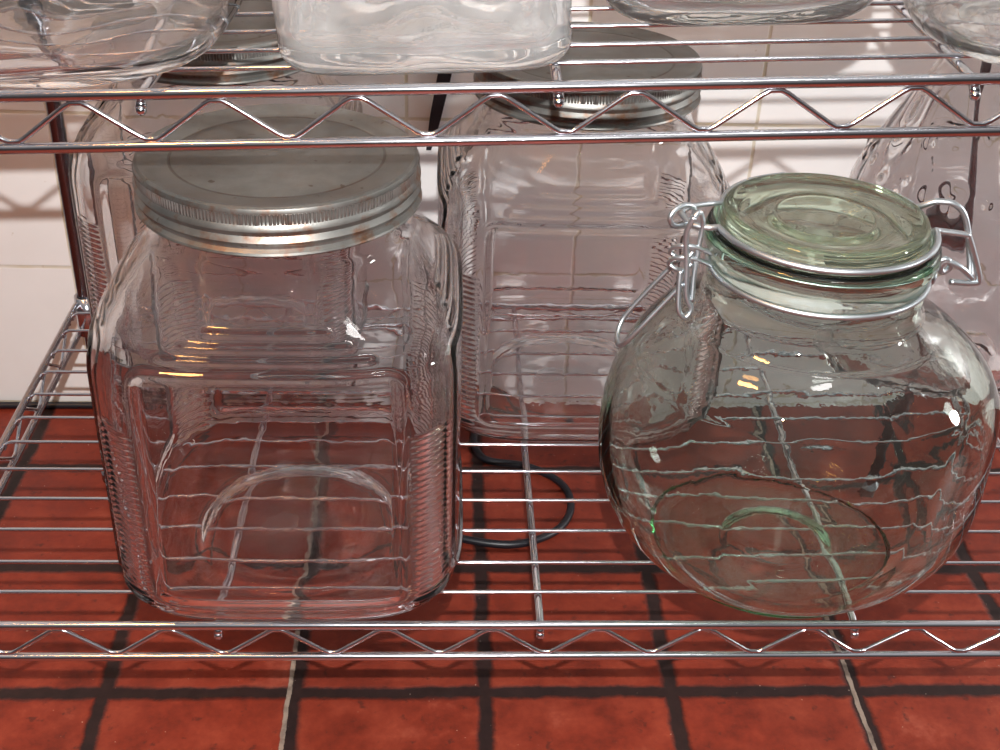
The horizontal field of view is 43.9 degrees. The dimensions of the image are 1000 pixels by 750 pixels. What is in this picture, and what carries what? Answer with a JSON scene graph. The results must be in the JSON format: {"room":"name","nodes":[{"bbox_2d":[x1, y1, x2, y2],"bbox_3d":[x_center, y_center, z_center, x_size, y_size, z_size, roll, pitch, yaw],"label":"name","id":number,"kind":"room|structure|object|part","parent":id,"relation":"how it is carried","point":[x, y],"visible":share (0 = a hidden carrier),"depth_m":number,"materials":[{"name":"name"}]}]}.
{"room":"kitchen","nodes":[
{"label":"kitchen","id":0,"kind":"room"},
{"bbox_2d":[0,409,999,749],"bbox_3d":[-0.027,0.557,0.473,3.200,0.040,1.920,0,32,-3],"label":"floor","id":1,"kind":"structure","parent":0,"point":[797,704],"depth_m":0.97,"materials":[{"name":"red tile"}]},
{"bbox_2d":[0,402,574,548],"bbox_3d":[-0.331,0.045,1.237,0.837,0.007,0.199,9,32,11],"label":"power cable","id":2,"kind":"object","parent":1,"relation":"on","point":[503,544],"visible":0.39,"depth_m":1.17,"materials":[{"name":"black rubber"}]},
{"bbox_2d":[0,0,999,660],"bbox_3d":[0.028,-0.267,0.717,0.762,1.108,0.430,0,32,-3],"label":"wire shelving unit","id":3,"kind":"object","parent":1,"relation":"on","point":[60,147],"visible":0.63,"depth_m":0.64,"materials":[{"name":"silver metal"}]},
{"bbox_3d":[-0.343,-0.375,0.869,0.022,1.108,0.022,0,32,-3],"label":"post","id":4,"kind":"part","parent":3,"relation":"part of","materials":[{"name":"silver metal"}]},
{"bbox_2d":[0,0,242,90],"bbox_3d":[-0.233,-0.280,0.563,0.217,0.262,0.210,-1,32,-5],"label":"jar","id":5,"kind":"object","parent":3,"relation":"on","point":[45,44],"visible":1,"depth_m":0.54,"materials":[{"name":"clear glass"}]},
{"bbox_3d":[-0.167,-0.228,0.736,0.005,0.010,0.403,-1,32,0],"label":"cross rod","id":6,"kind":"part","parent":3,"relation":"part of","materials":[{"name":"silver metal"}]},
{"bbox_2d":[68,0,362,319],"bbox_3d":[-0.206,-0.144,0.945,0.206,0.260,0.206,0,32,-3],"label":"jar","id":7,"kind":"object","parent":3,"relation":"on","point":[107,221],"visible":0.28,"depth_m":0.85,"materials":[{"name":"clear glass"}]},
{"bbox_3d":[-0.202,-0.243,0.884,0.154,0.026,0.154,0,32,-3],"label":"metal lid","id":8,"kind":"part","parent":7,"relation":"part of","materials":[{"name":"metal"}]},
{"bbox_3d":[-0.174,0.047,0.903,0.005,0.010,0.403,0,32,-3],"label":"cross rod","id":9,"kind":"part","parent":3,"relation":"part of","materials":[{"name":"silver metal"}]},
{"bbox_2d":[86,104,462,620],"bbox_3d":[-0.123,-0.010,0.734,0.206,0.260,0.206,0,32,-3],"label":"jar","id":10,"kind":"object","parent":3,"relation":"on","point":[274,359],"visible":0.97,"depth_m":0.65,"materials":[{"name":"clear glass"}]},
{"bbox_3d":[-0.119,-0.109,0.672,0.154,0.026,0.154,0,32,-3],"label":"metal lid","id":11,"kind":"part","parent":10,"relation":"part of","materials":[{"name":"metal"}]},
{"bbox_2d":[271,0,571,75],"bbox_3d":[-0.037,-0.262,0.562,0.146,0.224,0.140,0,32,-4],"label":"jar","id":12,"kind":"object","parent":3,"relation":"on","point":[319,37],"visible":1,"depth_m":0.55,"materials":[{"name":"clear glass"}]},
{"bbox_3d":[0.025,-0.226,0.743,0.751,0.036,0.415,-1,32,0],"label":"shelf frame","id":13,"kind":"part","parent":3,"relation":"part of","materials":[{"name":"silver metal"}]},
{"bbox_3d":[0.017,0.055,0.918,0.751,0.036,0.415,0,32,-3],"label":"shelf frame","id":14,"kind":"part","parent":3,"relation":"part of","materials":[{"name":"silver metal"}]},
{"bbox_3d":[0.017,0.048,0.912,0.005,0.010,0.403,0,32,-3],"label":"cross rod","id":15,"kind":"part","parent":3,"relation":"part of","materials":[{"name":"silver metal"}]},
{"bbox_3d":[0.024,-0.232,0.737,0.005,0.010,0.403,-1,32,0],"label":"cross rod","id":16,"kind":"part","parent":3,"relation":"part of","materials":[{"name":"silver metal"}]},
{"bbox_2d":[437,22,729,441],"bbox_3d":[0.055,-0.105,0.898,0.206,0.260,0.206,0,32,-3],"label":"jar","id":17,"kind":"object","parent":3,"relation":"on","point":[555,242],"visible":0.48,"depth_m":0.81,"materials":[{"name":"clear glass"}]},
{"bbox_3d":[0.059,-0.204,0.836,0.154,0.026,0.154,0,32,-3],"label":"metal lid","id":18,"kind":"part","parent":17,"relation":"part of","materials":[{"name":"metal"}]},
{"bbox_2d":[606,0,872,25],"bbox_3d":[0.122,-0.299,0.621,0.151,0.220,0.145,0,32,-3],"label":"jar","id":19,"kind":"object","parent":3,"relation":"on","point":[658,12],"visible":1,"depth_m":0.61,"materials":[{"name":"clear glass"}]},
{"bbox_2d":[598,172,999,618],"bbox_3d":[0.179,0.010,0.738,0.235,0.242,0.206,0,32,-3],"label":"lid jar","id":20,"kind":"object","parent":3,"relation":"on","point":[792,428],"visible":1,"depth_m":0.67,"materials":[{"name":"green glass"}]},
{"bbox_3d":[0.085,-0.039,0.708,0.034,0.052,0.032,0,32,-3],"label":"clasp lever","id":21,"kind":"part","parent":20,"relation":"part of","materials":[{"name":"metal"}]},
{"bbox_3d":[0.177,-0.082,0.680,0.113,0.017,0.113,0,32,-3],"label":"glass lid","id":22,"kind":"part","parent":20,"relation":"part of","materials":[{"name":"clear glass"}]},
{"bbox_3d":[0.208,0.050,0.921,0.005,0.010,0.403,0,32,-3],"label":"cross rod","id":23,"kind":"part","parent":3,"relation":"part of","materials":[{"name":"silver metal"}]},
{"bbox_2d":[849,48,999,395],"bbox_3d":[0.346,-0.133,0.940,0.165,0.282,0.165,0,32,-3],"label":"glass jar","id":24,"kind":"object","parent":3,"relation":"on","point":[964,170],"visible":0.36,"depth_m":0.88,"materials":[{"name":"clear glass"}]},
{"bbox_3d":[0.215,-0.236,0.738,0.005,0.010,0.403,-1,32,0],"label":"cross rod","id":25,"kind":"part","parent":3,"relation":"part of","materials":[{"name":"silver metal"}]},
{"bbox_2d":[903,0,999,65],"bbox_3d":[0.278,-0.259,0.543,0.176,0.230,0.171,-6,33,-13],"label":"jar","id":26,"kind":"object","parent":3,"relation":"on","point":[971,28],"visible":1,"depth_m":0.56,"materials":[{"name":"clear glass"}]},
{"bbox_2d":[0,0,999,401],"bbox_3d":[-0.035,-0.682,0.870,3.200,1.728,0.060,0,32,-3],"label":"wall","id":27,"kind":"structure","parent":0,"point":[38,287],"depth_m":1.13,"materials":[{"name":"white tile"}]},
{"bbox_2d":[426,73,451,149],"bbox_3d":[-0.020,-0.359,1.032,0.083,0.365,0.004,0,32,-3],"label":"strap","id":28,"kind":"object","parent":27,"relation":"hanging from","point":[438,102],"visible":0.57,"depth_m":1.10,"materials":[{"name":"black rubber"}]}
]}

